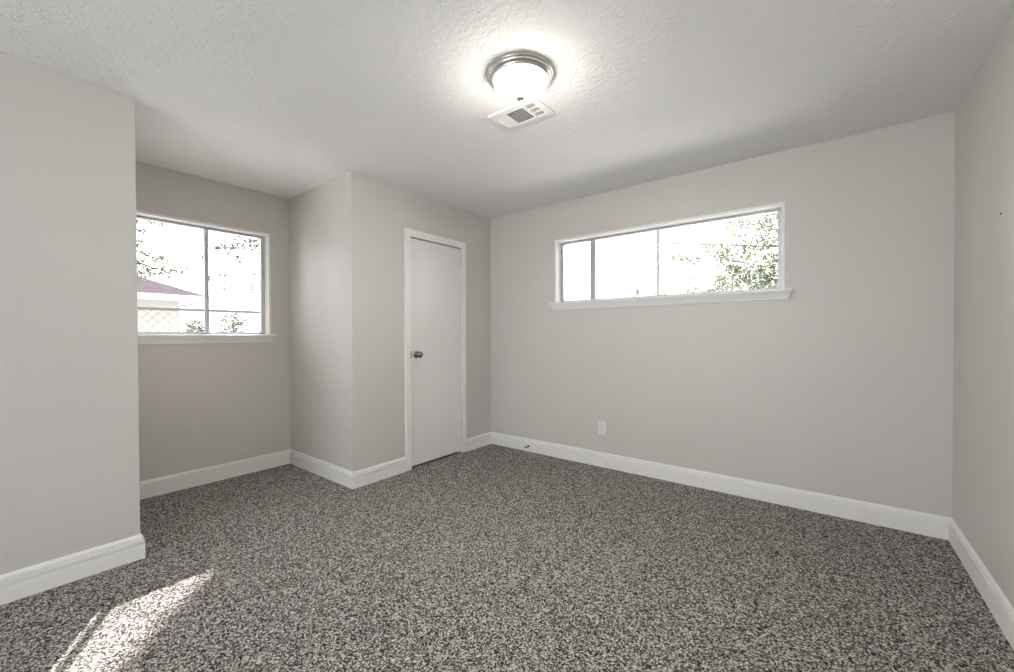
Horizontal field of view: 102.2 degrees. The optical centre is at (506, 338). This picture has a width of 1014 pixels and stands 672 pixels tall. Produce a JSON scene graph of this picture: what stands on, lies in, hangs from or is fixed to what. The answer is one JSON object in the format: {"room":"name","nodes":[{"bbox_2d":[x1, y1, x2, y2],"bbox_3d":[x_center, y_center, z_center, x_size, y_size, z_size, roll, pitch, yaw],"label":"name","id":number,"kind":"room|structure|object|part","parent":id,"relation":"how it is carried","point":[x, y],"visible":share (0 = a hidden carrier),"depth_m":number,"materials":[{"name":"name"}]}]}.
{"room":"empty bedroom","nodes":[
{"label":"empty bedroom","id":0,"kind":"room"},
{"bbox_2d":[136,161,290,480],"bbox_3d":[-2.859,-0.052,2.801,0.120,2.440,5.899,0,1,38],"label":"wall","id":1,"kind":"structure","parent":0,"point":[202,405],"depth_m":3.33,"materials":[{"name":"paint"}]},
{"bbox_2d":[136,210,276,343],"bbox_3d":[-2.431,-0.445,3.312,0.158,0.967,1.010,0,1,38],"label":"window","id":2,"kind":"structure","parent":1,"relation":"in","point":[265,335],"depth_m":3.36,"materials":[{"name":"white paint"}]},
{"bbox_3d":[-2.430,-0.023,3.316,0.158,0.016,1.010,0,1,38],"label":"sill","id":3,"kind":"part","parent":2,"relation":"part of","materials":[{"name":"white paint"}]},
{"bbox_2d":[140,449,290,499],"bbox_3d":[-2.383,1.097,3.306,0.016,0.128,1.244,0,1,38],"label":"baseboard","id":4,"kind":"structure","parent":1,"relation":"attached to","point":[184,480],"depth_m":3.29,"materials":[{"name":"white paint"}]},
{"bbox_2d":[0,52,490,574],"bbox_3d":[-2.402,-0.051,2.444,1.039,2.440,5.899,0,1,38],"label":"wall","id":5,"kind":"structure","parent":0,"point":[70,467],"depth_m":2.03,"materials":[{"name":"paint"}]},
{"bbox_2d":[0,534,144,604],"bbox_3d":[-2.867,1.121,0.998,0.016,0.128,3.023,0,1,38],"label":"baseboard","id":6,"kind":"structure","parent":5,"relation":"attached to","point":[28,581],"depth_m":1.96,"materials":[{"name":"white paint"}]},
{"bbox_2d":[353,457,406,488],"bbox_3d":[-1.033,1.092,3.347,0.016,0.128,0.512,0,1,38],"label":"baseboard","id":7,"kind":"structure","parent":5,"relation":"attached to","point":[372,474],"depth_m":3.33,"materials":[{"name":"white paint"}]},
{"bbox_2d":[404,228,466,470],"bbox_3d":[-0.666,0.095,3.852,0.166,2.110,0.756,0,1,38],"label":"door","id":8,"kind":"structure","parent":5,"relation":"in","point":[434,266],"depth_m":3.81,"materials":[{"name":"white paint"}]},
{"bbox_3d":[-0.782,0.144,3.626,0.066,0.064,0.064,0,1,38],"label":"handle","id":9,"kind":"part","parent":8,"relation":"part of","materials":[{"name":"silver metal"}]},
{"bbox_2d":[467,432,490,451],"bbox_3d":[-0.289,1.080,4.300,0.016,0.128,0.396,0,1,38],"label":"baseboard","id":10,"kind":"structure","parent":5,"relation":"attached to","point":[478,441],"depth_m":4.28,"materials":[{"name":"white paint"}]},
{"bbox_2d":[289,175,345,468],"bbox_3d":[-1.610,-0.064,3.541,0.939,2.440,0.100,0,1,38],"label":"wall","id":11,"kind":"structure","parent":0,"point":[316,215],"depth_m":3.46,"materials":[{"name":"paint"}]},
{"bbox_2d":[290,449,352,488],"bbox_3d":[-1.596,1.093,3.470,1.055,0.128,0.016,0,1,38],"label":"baseboard","id":12,"kind":"structure","parent":11,"relation":"attached to","point":[342,476],"depth_m":3.42,"materials":[{"name":"white paint"}]},
{"bbox_2d":[0,444,1013,671],"bbox_3d":[-1.038,1.235,1.396,4.727,0.120,6.139,0,1,38],"label":"floor","id":13,"kind":"structure","parent":0,"point":[491,557],"depth_m":1.93,"materials":[{"name":"carpet"}]},
{"bbox_2d":[0,0,1013,218],"bbox_3d":[-1.047,-1.325,1.371,4.727,0.120,6.139,0,1,38],"label":"ceiling","id":14,"kind":"structure","parent":0,"point":[287,99],"depth_m":2.00,"materials":[{"name":"white paint"}]},
{"bbox_2d":[487,52,553,103],"bbox_3d":[0.064,-1.205,1.977,0.322,0.139,0.322,0,1,38],"label":"ceiling light","id":15,"kind":"object","parent":14,"relation":"attached to","point":[519,77],"visible":1,"depth_m":1.90,"materials":[{"name":"white glass"}]},
{"bbox_3d":[0.064,-1.205,1.977,0.255,0.087,0.255,0,1,38],"label":"lamp shade","id":16,"kind":"part","parent":15,"relation":"part of","materials":[{"name":"white glass"}]},
{"bbox_2d":[487,98,554,130],"bbox_3d":[0.080,-1.271,2.332,0.329,0.013,0.206,0,1,38],"label":"ceiling vent","id":17,"kind":"object","parent":14,"relation":"in","point":[515,116],"visible":0.91,"depth_m":2.33,"materials":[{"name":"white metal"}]},
{"bbox_2d":[490,111,954,517],"bbox_3d":[0.809,-0.074,3.756,4.727,2.440,0.120,0,1,38],"label":"wall","id":18,"kind":"structure","parent":0,"point":[842,386],"depth_m":2.81,"materials":[{"name":"paint"}]},
{"bbox_2d":[598,421,605,434],"bbox_3d":[0.848,0.798,3.655,0.076,0.120,0.009,0,1,38],"label":"wall outlet","id":19,"kind":"object","parent":18,"relation":"attached to","point":[601,424],"visible":1,"depth_m":3.65,"materials":[{"name":"white plastic"}]},
{"bbox_2d":[549,202,792,309],"bbox_3d":[1.211,-0.607,3.409,1.926,0.669,0.158,0,1,38],"label":"window","id":20,"kind":"structure","parent":18,"relation":"in","point":[779,293],"depth_m":3.33,"materials":[{"name":"white paint"}]},
{"bbox_3d":[1.212,-0.334,3.412,1.926,0.016,0.158,0,1,38],"label":"sill","id":21,"kind":"part","parent":20,"relation":"part of","materials":[{"name":"white paint"}]},
{"bbox_2d":[491,432,950,539],"bbox_3d":[1.181,1.084,3.394,3.448,0.128,0.016,0,1,38],"label":"baseboard","id":22,"kind":"structure","parent":18,"relation":"attached to","point":[926,524],"depth_m":2.93,"materials":[{"name":"white paint"}]},
{"bbox_2d":[952,11,1013,607],"bbox_3d":[0.736,-0.036,-0.081,0.120,2.440,6.019,0,1,38],"label":"wall","id":23,"kind":"structure","parent":0,"point":[983,343],"depth_m":1.85,"materials":[{"name":"paint"}]},
{"bbox_2d":[949,518,1013,649],"bbox_3d":[0.723,1.119,0.020,0.016,0.128,5.899,0,1,38],"label":"baseboard","id":24,"kind":"structure","parent":23,"relation":"attached to","point":[1001,609],"depth_m":1.81,"materials":[{"name":"white paint"}]},
{"label":"outside","id":25,"kind":"structure","parent":0,"visible":0},
{"bbox_3d":[0.246,1.361,12.512,75.000,0.100,70.000,0,1,38],"label":"ground","id":26,"kind":"structure","parent":25,"visible":0},
{"bbox_2d":[136,219,187,280],"bbox_3d":[-6.212,-1.467,5.123,2.591,5.763,2.722,0,1,-3],"label":"tree","id":27,"kind":"object","parent":26,"relation":"on","point":[145,274],"visible":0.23,"depth_m":6.14,"materials":[{"name":"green plant"}]},
{"bbox_2d":[137,277,212,331],"bbox_3d":[-16.279,-0.800,9.190,9.220,4.400,13.670,0,1,38],"label":"house","id":28,"kind":"structure","parent":26,"relation":"on","point":[150,293],"depth_m":11.25,"materials":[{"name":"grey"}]},
{"bbox_2d":[182,319,203,331],"bbox_3d":[-5.013,0.535,6.588,0.333,1.708,0.384,0,1,38],"label":"shrub","id":29,"kind":"object","parent":26,"relation":"on","point":[193,322],"visible":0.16,"depth_m":6.53,"materials":[{"name":"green plant"}]},
{"bbox_2d":[138,306,259,331],"bbox_3d":[-3.190,0.517,5.668,0.056,1.847,13.000,0,1,38],"label":"fence","id":30,"kind":"object","parent":26,"relation":"on","point":[143,308],"visible":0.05,"depth_m":4.91,"materials":[{"name":"grey metal"}]},
{"bbox_3d":[-3.192,-0.352,5.659,0.038,0.036,13.000,0,1,38],"label":"rail","id":31,"kind":"part","parent":30,"relation":"part of","materials":[{"name":"grey metal"}]},
{"bbox_2d":[197,236,259,291],"bbox_3d":[-3.740,-2.369,8.188,1.876,7.496,4.087,0,1,38],"label":"tree","id":32,"kind":"object","parent":26,"relation":"on","point":[249,240],"visible":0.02,"depth_m":7.02,"materials":[{"name":"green plant"}]},
{"bbox_2d":[213,313,248,331],"bbox_3d":[-4.698,0.464,6.989,0.455,1.843,0.568,0,1,38],"label":"shrub","id":33,"kind":"object","parent":26,"relation":"on","point":[225,319],"visible":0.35,"depth_m":6.95,"materials":[{"name":"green plant"}]},
{"bbox_2d":[634,274,638,295],"bbox_3d":[9.645,-1.849,30.508,0.450,5.900,0.260,0,1,38],"label":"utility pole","id":34,"kind":"object","parent":26,"relation":"on","point":[636,291],"visible":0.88,"depth_m":30.51,"materials":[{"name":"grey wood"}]},
{"bbox_2d":[648,213,777,294],"bbox_3d":[4.565,-1.225,7.848,3.697,5.157,1.995,0,1,38],"label":"tree","id":35,"kind":"object","parent":26,"relation":"on","point":[769,280],"visible":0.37,"depth_m":7.77,"materials":[{"name":"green plant"}]},
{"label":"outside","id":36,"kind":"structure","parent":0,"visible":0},
{"bbox_2d":[596,241,777,247],"bbox_3d":[4.329,-2.754,11.810,18.390,3.184,0.040,0,1,38],"label":"overhead cable","id":37,"kind":"object","parent":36,"point":[596,241],"visible":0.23,"depth_m":11.64,"materials":[{"name":"grey plastic"}]},
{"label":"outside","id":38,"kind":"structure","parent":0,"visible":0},
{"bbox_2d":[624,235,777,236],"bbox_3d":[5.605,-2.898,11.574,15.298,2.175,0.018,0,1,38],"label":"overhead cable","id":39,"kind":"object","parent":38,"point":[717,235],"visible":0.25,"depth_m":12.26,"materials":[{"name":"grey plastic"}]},
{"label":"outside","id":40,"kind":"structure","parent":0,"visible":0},
{"bbox_2d":[137,241,247,248],"bbox_3d":[-6.633,-2.431,10.991,0.024,1.281,14.132,0,1,38],"label":"overhead cable","id":41,"kind":"object","parent":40,"point":[137,241],"visible":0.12,"depth_m":9.62,"materials":[{"name":"grey plastic"}]}
]}

